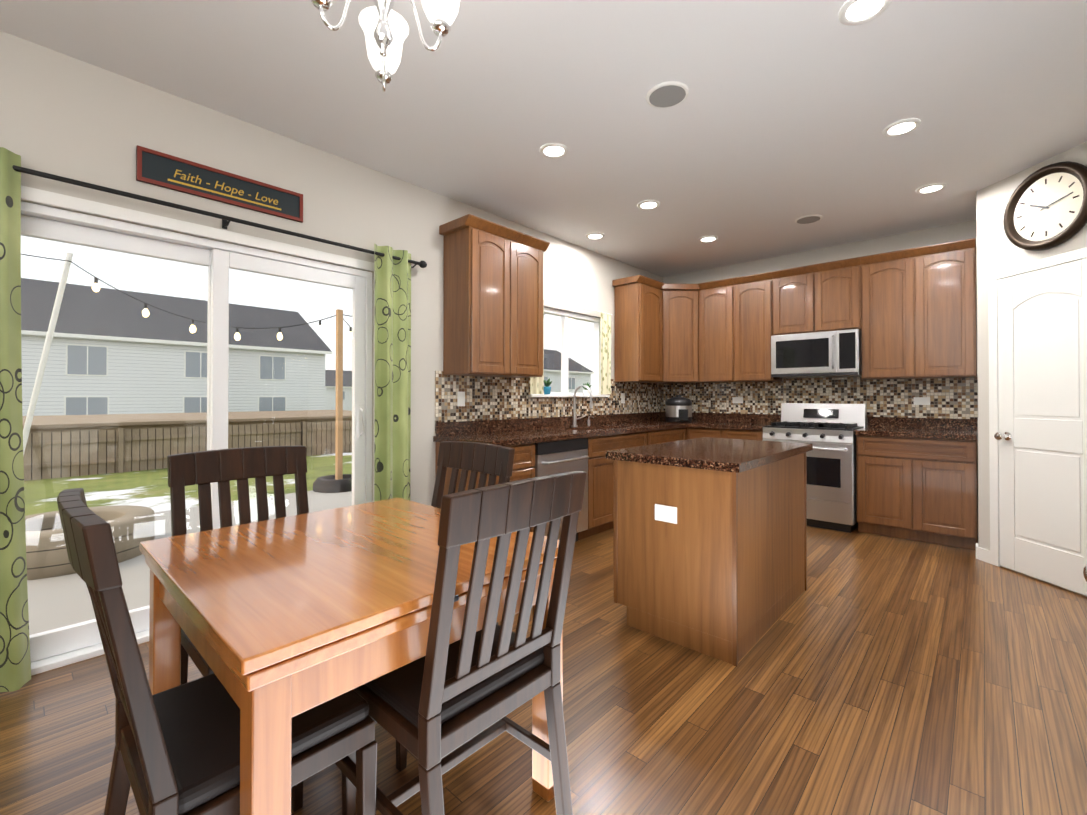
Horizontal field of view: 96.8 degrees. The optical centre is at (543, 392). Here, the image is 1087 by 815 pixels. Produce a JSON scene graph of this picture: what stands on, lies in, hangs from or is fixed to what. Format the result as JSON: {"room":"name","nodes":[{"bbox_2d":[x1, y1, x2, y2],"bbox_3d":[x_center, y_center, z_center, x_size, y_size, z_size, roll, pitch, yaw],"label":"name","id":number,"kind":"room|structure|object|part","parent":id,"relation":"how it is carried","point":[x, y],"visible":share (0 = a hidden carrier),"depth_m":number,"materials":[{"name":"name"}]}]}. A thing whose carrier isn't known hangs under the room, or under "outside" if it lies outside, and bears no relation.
{"room":"kitchen","nodes":[
{"label":"kitchen","id":0,"kind":"room"},
{"bbox_2d":[0,31,662,505],"bbox_3d":[-1.230,-0.140,3.266,0.140,2.740,8.340,0,-1,42],"label":"wall","id":1,"kind":"structure","parent":0,"point":[68,117],"depth_m":2.75,"materials":[{"name":"grey paint"}]},
{"bbox_2d":[21,185,373,675],"bbox_3d":[-1.794,0.173,2.628,0.153,2.105,1.910,0,-1,42],"label":"sliding door","id":2,"kind":"structure","parent":1,"relation":"attached to","point":[58,647],"depth_m":2.59,"materials":[{"name":"clear glass"}]},
{"bbox_2d":[0,147,426,691],"bbox_3d":[-1.795,0.113,2.440,0.133,2.198,2.796,0,-1,42],"label":"door curtain","id":3,"kind":"object","parent":1,"relation":"attached to","point":[392,361],"visible":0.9,"depth_m":2.01,"materials":[{"name":"green fabric"}]},
{"bbox_2d":[136,145,302,222],"bbox_3d":[-1.710,-1.112,2.622,0.022,0.165,0.770,0,-1,42],"label":"sign plaque","id":4,"kind":"object","parent":1,"relation":"attached to","point":[155,168],"visible":0.98,"depth_m":2.57,"materials":[{"name":"black painted wood"}]},
{"bbox_2d":[174,169,277,204],"bbox_3d":[-1.705,-1.105,2.622,0.002,0.057,0.489,0,-1,42],"label":"lettering","id":5,"kind":"object","parent":4,"relation":"attached to","point":[239,192],"visible":1,"depth_m":2.61,"materials":[{"name":"gold metal"}]},
{"bbox_2d":[439,214,518,377],"bbox_3d":[-0.487,-0.699,3.726,0.328,1.126,0.454,0,-1,42],"label":"upper cabinet","id":6,"kind":"object","parent":1,"relation":"attached to","point":[481,256],"depth_m":3.59,"materials":[{"name":"brown wood"}]},
{"bbox_2d":[519,232,546,377],"bbox_3d":[-0.267,-0.697,3.966,0.328,1.126,0.454,0,-1,42],"label":"upper cabinet","id":7,"kind":"object","parent":1,"relation":"attached to","point":[531,249],"depth_m":3.91,"materials":[{"name":"brown wood"}]},
{"bbox_2d":[435,371,662,432],"bbox_3d":[0.364,0.078,4.903,0.005,0.470,3.489,0,-1,42],"label":"tile backsplash","id":8,"kind":"structure","parent":1,"relation":"attached to","point":[492,398],"depth_m":4.24,"materials":[{"name":"tile"}]},
{"bbox_2d":[457,392,464,405],"bbox_3d":[-0.645,0.047,3.787,0.007,0.115,0.070,0,-1,42],"label":"electrical outlet plate","id":9,"kind":"object","parent":8,"relation":"attached to","point":[460,395],"depth_m":3.78,"materials":[{"name":"white plastic"}]},
{"bbox_2d":[621,393,624,402],"bbox_3d":[0.905,0.059,5.487,0.007,0.115,0.070,0,-1,42],"label":"electrical outlet plate","id":10,"kind":"object","parent":8,"relation":"attached to","point":[622,394],"depth_m":5.48,"materials":[{"name":"white plastic"}]},
{"bbox_2d":[436,412,664,435],"bbox_3d":[0.372,0.280,4.890,0.020,0.100,3.482,0,-1,42],"label":"backsplash","id":11,"kind":"structure","parent":1,"relation":"attached to","point":[442,428],"depth_m":4.36,"materials":[{"name":"brown stone"}]},
{"bbox_2d":[531,307,600,394],"bbox_3d":[0.215,-0.388,4.860,0.070,0.854,1.154,0,-1,42],"label":"window","id":12,"kind":"structure","parent":1,"relation":"in","point":[564,315],"depth_m":4.90,"materials":[{"name":"white plastic"}]},
{"bbox_2d":[528,395,609,396],"bbox_3d":[0.274,0.029,4.803,0.090,0.023,1.220,0,-1,42],"label":"window sill ledge","id":13,"kind":"object","parent":1,"relation":"attached to","point":[568,395],"visible":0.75,"depth_m":4.68,"materials":[{"name":"white"}]},
{"bbox_2d":[544,378,551,394],"bbox_3d":[0.032,-0.063,4.545,0.080,0.157,0.114,0,-1,36],"label":"pot","id":14,"kind":"object","parent":13,"relation":"on","point":[547,388],"depth_m":4.52,"materials":[{"name":"blue ceramic"}]},
{"bbox_2d":[582,382,590,394],"bbox_3d":[0.447,-0.047,4.996,0.095,0.132,0.091,0,0,6],"label":"pot","id":15,"kind":"object","parent":13,"relation":"on","point":[586,392],"depth_m":4.98,"materials":[{"name":"white ceramic"}]},
{"bbox_2d":[530,299,611,393],"bbox_3d":[0.300,-0.426,4.776,0.029,0.876,1.330,0,-1,42],"label":"cafe curtain","id":16,"kind":"object","parent":1,"relation":"attached to","point":[536,385],"visible":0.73,"depth_m":5.16,"materials":[{"name":"white fabric"}]},
{"bbox_2d":[612,275,662,382],"bbox_3d":[1.107,-0.686,5.443,0.369,1.126,0.540,0,-1,42],"label":"upper cabinet","id":17,"kind":"object","parent":1,"relation":"attached to","point":[638,298],"depth_m":5.28,"materials":[{"name":"brown wood"}]},
{"bbox_2d":[0,526,1086,814],"bbox_3d":[0.364,1.249,1.708,4.580,0.060,8.480,0,-1,42],"label":"floor","id":18,"kind":"structure","parent":0,"point":[872,674],"depth_m":1.83,"materials":[{"name":"brown wood"}]},
{"bbox_2d":[57,488,376,814],"bbox_3d":[-0.736,0.711,1.099,0.460,1.007,0.528,0,-1,42],"label":"chair","id":19,"kind":"object","parent":18,"relation":"on","point":[177,750],"visible":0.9,"depth_m":0.98,"materials":[{"name":"brown wood"}]},
{"bbox_3d":[-0.692,0.752,1.147,0.426,0.044,0.382,0,-1,42],"label":"seat","id":20,"kind":"part","parent":19,"relation":"part of","materials":[{"name":"black leather"}]},
{"bbox_2d":[167,446,308,684],"bbox_3d":[-0.990,0.715,1.702,0.528,1.007,0.460,0,-1,42],"label":"chair","id":21,"kind":"object","parent":18,"relation":"on","point":[203,470],"visible":0.33,"depth_m":1.81,"materials":[{"name":"brown wood"}]},
{"bbox_2d":[139,498,562,814],"bbox_3d":[-0.580,0.840,1.489,1.004,0.755,0.900,0,-1,42],"label":"dining table","id":22,"kind":"object","parent":18,"relation":"on","point":[281,622],"visible":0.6,"depth_m":1.14,"materials":[{"name":"brown wood"}]},
{"bbox_2d":[396,441,514,771],"bbox_3d":[-0.448,0.717,1.890,0.460,1.007,0.528,0,-1,42],"label":"chair","id":23,"kind":"object","parent":18,"relation":"on","point":[493,461],"visible":0.25,"depth_m":2.05,"materials":[{"name":"brown wood"}]},
{"bbox_2d":[341,471,586,814],"bbox_3d":[-0.217,0.712,1.322,0.528,1.007,0.460,0,-1,42],"label":"chair","id":24,"kind":"object","parent":18,"relation":"on","point":[436,704],"visible":0.85,"depth_m":1.18,"materials":[{"name":"brown wood"}]},
{"bbox_3d":[-0.265,0.753,1.365,0.382,0.044,0.426,0,-1,42],"label":"seat","id":25,"kind":"part","parent":24,"relation":"part of","materials":[{"name":"black leather"}]},
{"bbox_2d":[435,444,534,532],"bbox_3d":[-0.430,0.798,3.565,0.614,0.870,0.450,0,-1,42],"label":"base cabinet","id":26,"kind":"object","parent":18,"relation":"on","point":[524,455],"depth_m":3.44,"materials":[{"name":"brown wood"}]},
{"bbox_2d":[534,438,588,541],"bbox_3d":[-0.043,0.801,3.936,0.661,0.868,0.613,0,-1,42],"label":"dishwasher","id":27,"kind":"object","parent":18,"relation":"on","point":[559,456],"visible":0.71,"depth_m":3.75,"materials":[{"name":"silver metal"}]},
{"bbox_2d":[549,428,644,539],"bbox_3d":[0.486,0.805,4.570,0.614,0.870,1.030,0,-1,42],"label":"base cabinet","id":28,"kind":"object","parent":18,"relation":"on","point":[600,469],"depth_m":4.15,"materials":[{"name":"brown wood"}]},
{"bbox_2d":[433,420,700,447],"bbox_3d":[0.593,0.349,4.674,0.637,0.041,3.502,0,-1,42],"label":"countertop","id":29,"kind":"structure","parent":28,"relation":"on","point":[523,435],"depth_m":3.95,"materials":[{"name":"brown stone"}]},
{"bbox_2d":[572,385,593,426],"bbox_3d":[0.447,0.125,4.750,0.247,0.407,0.274,0,-1,42],"label":"faucet","id":30,"kind":"object","parent":29,"relation":"on","point":[575,418],"visible":1,"depth_m":4.72,"materials":[{"name":"silver metal"}]},
{"bbox_2d":[665,395,691,422],"bbox_3d":[1.565,0.178,5.586,0.302,0.314,0.302,0,-1,42],"label":"multicooker","id":31,"kind":"object","parent":29,"relation":"on","point":[678,408],"visible":1,"depth_m":5.47,"materials":[{"name":"black"}]},
{"bbox_2d":[645,428,692,445],"bbox_3d":[1.067,0.810,5.171,0.664,0.870,0.920,0,-1,42],"label":"base cabinet","id":32,"kind":"object","parent":18,"relation":"on","point":[655,435],"depth_m":4.99,"materials":[{"name":"brown wood"}]},
{"bbox_2d":[689,420,770,431],"bbox_3d":[2.083,0.354,5.254,0.783,0.041,0.637,0,-1,42],"label":"countertop","id":33,"kind":"structure","parent":32,"relation":"on","point":[704,423],"depth_m":5.09,"materials":[{"name":"brown stone"}]},
{"bbox_2d":[606,437,812,666],"bbox_3d":[1.010,0.771,2.808,0.710,0.912,1.230,0,-1,42],"label":"kitchen island","id":34,"kind":"object","parent":18,"relation":"on","point":[709,546],"visible":1,"depth_m":2.40,"materials":[{"name":"brown wood"}]},
{"bbox_2d":[693,428,728,438],"bbox_3d":[1.947,0.811,5.390,0.480,0.870,0.614,0,-1,42],"label":"base cabinet","id":35,"kind":"object","parent":18,"relation":"on","point":[697,432],"depth_m":5.13,"materials":[{"name":"brown wood"}]},
{"bbox_2d":[729,428,762,440],"bbox_3d":[2.199,0.809,5.160,0.483,0.870,0.614,0,-1,42],"label":"base cabinet","id":36,"kind":"object","parent":18,"relation":"on","point":[734,433],"depth_m":4.90,"materials":[{"name":"brown wood"}]},
{"bbox_2d":[762,403,866,532],"bbox_3d":[2.622,0.673,4.688,0.756,1.135,0.745,0,-1,42],"label":"range","id":37,"kind":"object","parent":18,"relation":"on","point":[827,431],"visible":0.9,"depth_m":4.39,"materials":[{"name":"silver metal"}]},
{"bbox_2d":[856,433,977,549],"bbox_3d":[3.247,0.802,4.206,0.792,0.870,0.614,0,-1,42],"label":"base cabinet","id":38,"kind":"object","parent":18,"relation":"on","point":[916,479],"depth_m":3.96,"materials":[{"name":"brown wood"}]},
{"bbox_2d":[855,428,976,439],"bbox_3d":[3.239,0.346,4.201,0.795,0.041,0.637,0,-1,42],"label":"countertop","id":39,"kind":"structure","parent":38,"relation":"on","point":[921,433],"depth_m":4.05,"materials":[{"name":"brown stone"}]},
{"bbox_2d":[0,0,1086,276],"bbox_3d":[0.364,-1.561,1.730,4.580,0.080,8.480,0,-1,42],"label":"ceiling","id":40,"kind":"structure","parent":0,"point":[766,132],"depth_m":2.48,"materials":[{"name":"white paint"}]},
{"bbox_2d":[311,0,459,91],"bbox_3d":[-0.528,-1.277,1.461,0.495,0.488,0.453,0,-1,42],"label":"chandelier","id":41,"kind":"object","parent":40,"relation":"hanging from","point":[384,27],"visible":1,"depth_m":1.49,"materials":[{"name":"white glass"}]},
{"bbox_2d":[540,143,567,157],"bbox_3d":[0.064,-1.505,3.004,0.174,0.011,0.174,0,-1,33],"label":"recessed light","id":42,"kind":"object","parent":40,"relation":"in","point":[550,150],"depth_m":2.99,"materials":[{"name":"white"}]},
{"bbox_2d":[586,233,604,238],"bbox_3d":[0.493,-1.493,4.602,0.174,0.011,0.174,0,-1,33],"label":"recessed light","id":43,"kind":"object","parent":40,"relation":"in","point":[592,235],"depth_m":4.59,"materials":[{"name":"white"}]},
{"bbox_2d":[637,200,659,209],"bbox_3d":[0.839,-1.499,3.853,0.174,0.011,0.174,0,-1,33],"label":"recessed light","id":44,"kind":"object","parent":40,"relation":"in","point":[648,204],"depth_m":3.84,"materials":[{"name":"white"}]},
{"bbox_2d":[646,81,688,107],"bbox_3d":[0.628,-1.509,2.449,0.209,0.012,0.209,0,-1,33],"label":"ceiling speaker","id":45,"kind":"object","parent":40,"relation":"in","point":[667,94],"depth_m":2.43,"materials":[{"name":"white"}]},
{"bbox_2d":[699,236,717,241],"bbox_3d":[1.600,-1.493,4.689,0.174,0.011,0.174,0,-1,33],"label":"recessed light","id":46,"kind":"object","parent":40,"relation":"in","point":[707,238],"depth_m":4.66,"materials":[{"name":"white"}]},
{"bbox_2d":[795,214,821,223],"bbox_3d":[2.283,-1.496,4.161,0.209,0.012,0.209,0,-1,33],"label":"ceiling vent","id":47,"kind":"object","parent":40,"relation":"in","point":[811,218],"depth_m":4.14,"materials":[{"name":"white metal"}]},
{"bbox_2d":[839,0,891,25],"bbox_3d":[1.262,-1.513,1.898,0.174,0.011,0.174,0,0,15],"label":"recessed light","id":48,"kind":"object","parent":40,"relation":"in","point":[857,12],"depth_m":1.91,"materials":[{"name":"white"}]},
{"bbox_2d":[883,118,920,136],"bbox_3d":[2.037,-1.507,2.748,0.174,0.011,0.174,0,0,15],"label":"recessed light","id":49,"kind":"object","parent":40,"relation":"in","point":[901,127],"depth_m":2.74,"materials":[{"name":"white"}]},
{"bbox_2d":[916,183,946,193],"bbox_3d":[2.849,-1.501,3.550,0.174,0.011,0.174,0,-1,33],"label":"recessed light","id":50,"kind":"object","parent":40,"relation":"in","point":[935,187],"depth_m":3.54,"materials":[{"name":"white"}]},
{"bbox_2d":[663,220,977,455],"bbox_3d":[3.225,-0.129,4.754,4.440,2.740,0.140,0,-1,42],"label":"wall","id":51,"kind":"structure","parent":0,"point":[938,235],"depth_m":4.88,"materials":[{"name":"grey paint"}]},
{"bbox_2d":[647,283,714,383],"bbox_3d":[1.561,-0.684,5.708,0.684,1.126,0.682,0,-1,42],"label":"upper cabinet","id":52,"kind":"object","parent":51,"relation":"attached to","point":[682,303],"depth_m":5.52,"materials":[{"name":"brown wood"}]},
{"bbox_2d":[703,277,738,382],"bbox_3d":[2.026,-0.686,5.495,0.517,1.126,0.370,0,-1,42],"label":"upper cabinet","id":53,"kind":"object","parent":51,"relation":"attached to","point":[720,297],"depth_m":5.36,"materials":[{"name":"brown wood"}]},
{"bbox_2d":[739,270,781,381],"bbox_3d":[2.327,-0.688,5.248,0.541,1.126,0.329,0,-1,42],"label":"upper cabinet","id":54,"kind":"object","parent":51,"relation":"attached to","point":[758,293],"depth_m":5.10,"materials":[{"name":"brown wood"}]},
{"bbox_2d":[779,263,822,334],"bbox_3d":[2.642,-0.923,4.962,0.451,0.661,0.329,0,-1,42],"label":"upper cabinet","id":55,"kind":"object","parent":51,"relation":"attached to","point":[800,288],"depth_m":4.81,"materials":[{"name":"brown wood"}]},
{"bbox_2d":[771,329,861,377],"bbox_3d":[2.717,-0.375,4.800,0.756,0.423,0.462,0,-1,42],"label":"microwave","id":56,"kind":"object","parent":55,"relation":"attached to","point":[837,353],"visible":0.98,"depth_m":4.64,"materials":[{"name":"silver metal"}]},
{"bbox_2d":[663,377,977,428],"bbox_3d":[2.656,0.080,5.172,2.972,0.470,0.006,0,-1,42],"label":"tile backsplash","id":57,"kind":"structure","parent":51,"relation":"attached to","point":[955,398],"depth_m":4.83,"materials":[{"name":"tile"}]},
{"bbox_2d":[732,397,742,402],"bbox_3d":[2.233,0.082,5.548,0.120,0.070,0.007,0,-1,42],"label":"electrical outlet plate","id":58,"kind":"object","parent":57,"relation":"attached to","point":[734,399],"depth_m":5.55,"materials":[{"name":"white plastic"}]},
{"bbox_2d":[914,397,929,404],"bbox_3d":[3.467,0.074,4.424,0.120,0.070,0.007,0,-1,42],"label":"electrical outlet plate","id":59,"kind":"object","parent":57,"relation":"attached to","point":[917,400],"depth_m":4.42,"materials":[{"name":"white plastic"}]},
{"bbox_2d":[665,412,976,431],"bbox_3d":[2.643,0.282,5.162,2.970,0.100,0.020,0,-1,42],"label":"backsplash","id":60,"kind":"structure","parent":51,"relation":"attached to","point":[872,422],"depth_m":4.59,"materials":[{"name":"brown stone"}]},
{"bbox_2d":[823,256,862,331],"bbox_3d":[2.881,-0.924,4.745,0.452,0.661,0.329,0,-1,42],"label":"upper cabinet","id":61,"kind":"object","parent":51,"relation":"attached to","point":[842,279],"depth_m":4.57,"materials":[{"name":"brown wood"}]},
{"bbox_2d":[861,246,930,379],"bbox_3d":[3.193,-0.694,4.459,0.531,1.126,0.329,0,-1,42],"label":"upper cabinet","id":62,"kind":"object","parent":51,"relation":"attached to","point":[910,313],"depth_m":4.30,"materials":[{"name":"brown wood"}]},
{"bbox_2d":[927,238,976,378],"bbox_3d":[3.465,-0.696,4.211,0.461,1.126,0.329,0,-1,42],"label":"upper cabinet","id":63,"kind":"object","parent":51,"relation":"attached to","point":[951,266],"depth_m":4.04,"materials":[{"name":"brown wood"}]},
{"bbox_2d":[976,191,978,541],"bbox_3d":[3.541,-0.135,3.843,0.125,2.740,0.779,0,-1,42],"label":"wall","id":64,"kind":"structure","parent":0,"point":[977,370],"depth_m":3.60,"materials":[{"name":"grey paint"}]},
{"bbox_2d":[977,142,1086,596],"bbox_3d":[3.332,-0.144,2.707,0.110,2.740,1.780,0,0,-3],"label":"wall","id":65,"kind":"structure","parent":0,"point":[997,249],"depth_m":3.52,"materials":[{"name":"grey paint"}]},
{"bbox_2d":[976,543,989,562],"bbox_3d":[3.305,1.181,2.752,1.264,0.090,1.376,0,-1,42],"label":"baseboard","id":66,"kind":"structure","parent":65,"relation":"attached to","point":[982,554],"depth_m":3.54,"materials":[{"name":"white wood"}]},
{"bbox_2d":[988,247,1086,595],"bbox_3d":[3.247,0.179,3.116,0.542,2.101,0.542,0,-1,42],"label":"door","id":67,"kind":"structure","parent":65,"relation":"attached to","point":[1037,321],"depth_m":3.15,"materials":[{"name":"white wood"}]},
{"bbox_2d":[1003,161,1086,250],"bbox_3d":[3.230,-1.191,3.101,0.055,0.536,0.536,0,0,-3],"label":"wall clock","id":68,"kind":"object","parent":65,"relation":"attached to","point":[1046,208],"visible":1,"depth_m":3.08,"materials":[{"name":"brown metal"}]},
{"bbox_2d":[1083,563,1086,581],"bbox_3d":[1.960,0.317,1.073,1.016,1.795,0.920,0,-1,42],"label":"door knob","id":69,"kind":"object","parent":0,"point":[1085,571],"visible":1,"depth_m":1.44,"materials":[{"name":"silver metal"}]},
{"label":"outside","id":70,"kind":"structure","parent":0,"visible":0},
{"bbox_2d":[24,452,351,515],"bbox_3d":[-42.869,3.844,46.638,119.840,4.300,160.000,0,-1,42],"label":"lawn","id":71,"kind":"structure","parent":70,"point":[138,479],"depth_m":8.56,"materials":[{"name":"green plant"}]},
{"bbox_2d":[21,278,332,415],"bbox_3d":[-29.068,-1.848,29.029,12.720,9.600,27.200,0,-1,42],"label":"house","id":72,"kind":"structure","parent":71,"relation":"on","point":[308,354],"depth_m":28.27,"materials":[{"name":"white"}]},
{"bbox_2d":[22,410,351,432],"bbox_3d":[-13.570,1.456,15.218,7.900,1.360,17.400,0,-1,42],"label":"ground","id":73,"kind":"structure","parent":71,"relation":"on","point":[84,424],"depth_m":14.61,"materials":[{"name":"brown"}]},
{"bbox_2d":[23,421,351,480],"bbox_3d":[-15.245,1.216,-2.852,10.630,1.100,54.030,0,-1,42],"label":"fence","id":74,"kind":"object","parent":71,"relation":"on","point":[138,461],"depth_m":11.32,"materials":[{"name":"brown wood"}]},
{"bbox_2d":[27,490,351,634],"bbox_3d":[-3.884,1.362,3.144,3.585,0.115,7.200,0,-1,42],"label":"patio slab","id":75,"kind":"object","parent":71,"relation":"on","point":[50,606],"depth_m":3.31,"materials":[{"name":"grey concrete"}]},
{"bbox_2d":[25,505,154,579],"bbox_3d":[-3.770,1.159,3.853,1.040,0.300,1.040,0,-1,42],"label":"fire pit","id":76,"kind":"object","parent":75,"relation":"on","point":[112,521],"depth_m":3.76,"materials":[{"name":"stone"}]},
{"bbox_2d":[21,252,570,492],"bbox_3d":[-4.407,-0.219,6.542,8.758,3.663,11.509,0,-1,42],"label":"string lights","id":77,"kind":"object","parent":71,"relation":"on","point":[329,480],"depth_m":6.43,"materials":[{"name":"white plastic"}]},
{"bbox_2d":[325,370,351,410],"bbox_3d":[-39.529,0.375,82.858,12.720,8.900,14.700,0,-1,42],"label":"house","id":78,"kind":"structure","parent":71,"relation":"on","point":[331,395],"depth_m":80.93,"materials":[{"name":"white"}]},
{"bbox_2d":[544,349,593,392],"bbox_3d":[-4.445,-1.306,59.013,12.720,9.100,18.700,0,-1,42],"label":"house","id":79,"kind":"structure","parent":71,"relation":"on","point":[550,372],"depth_m":59.28,"materials":[{"name":"white"}]}
]}

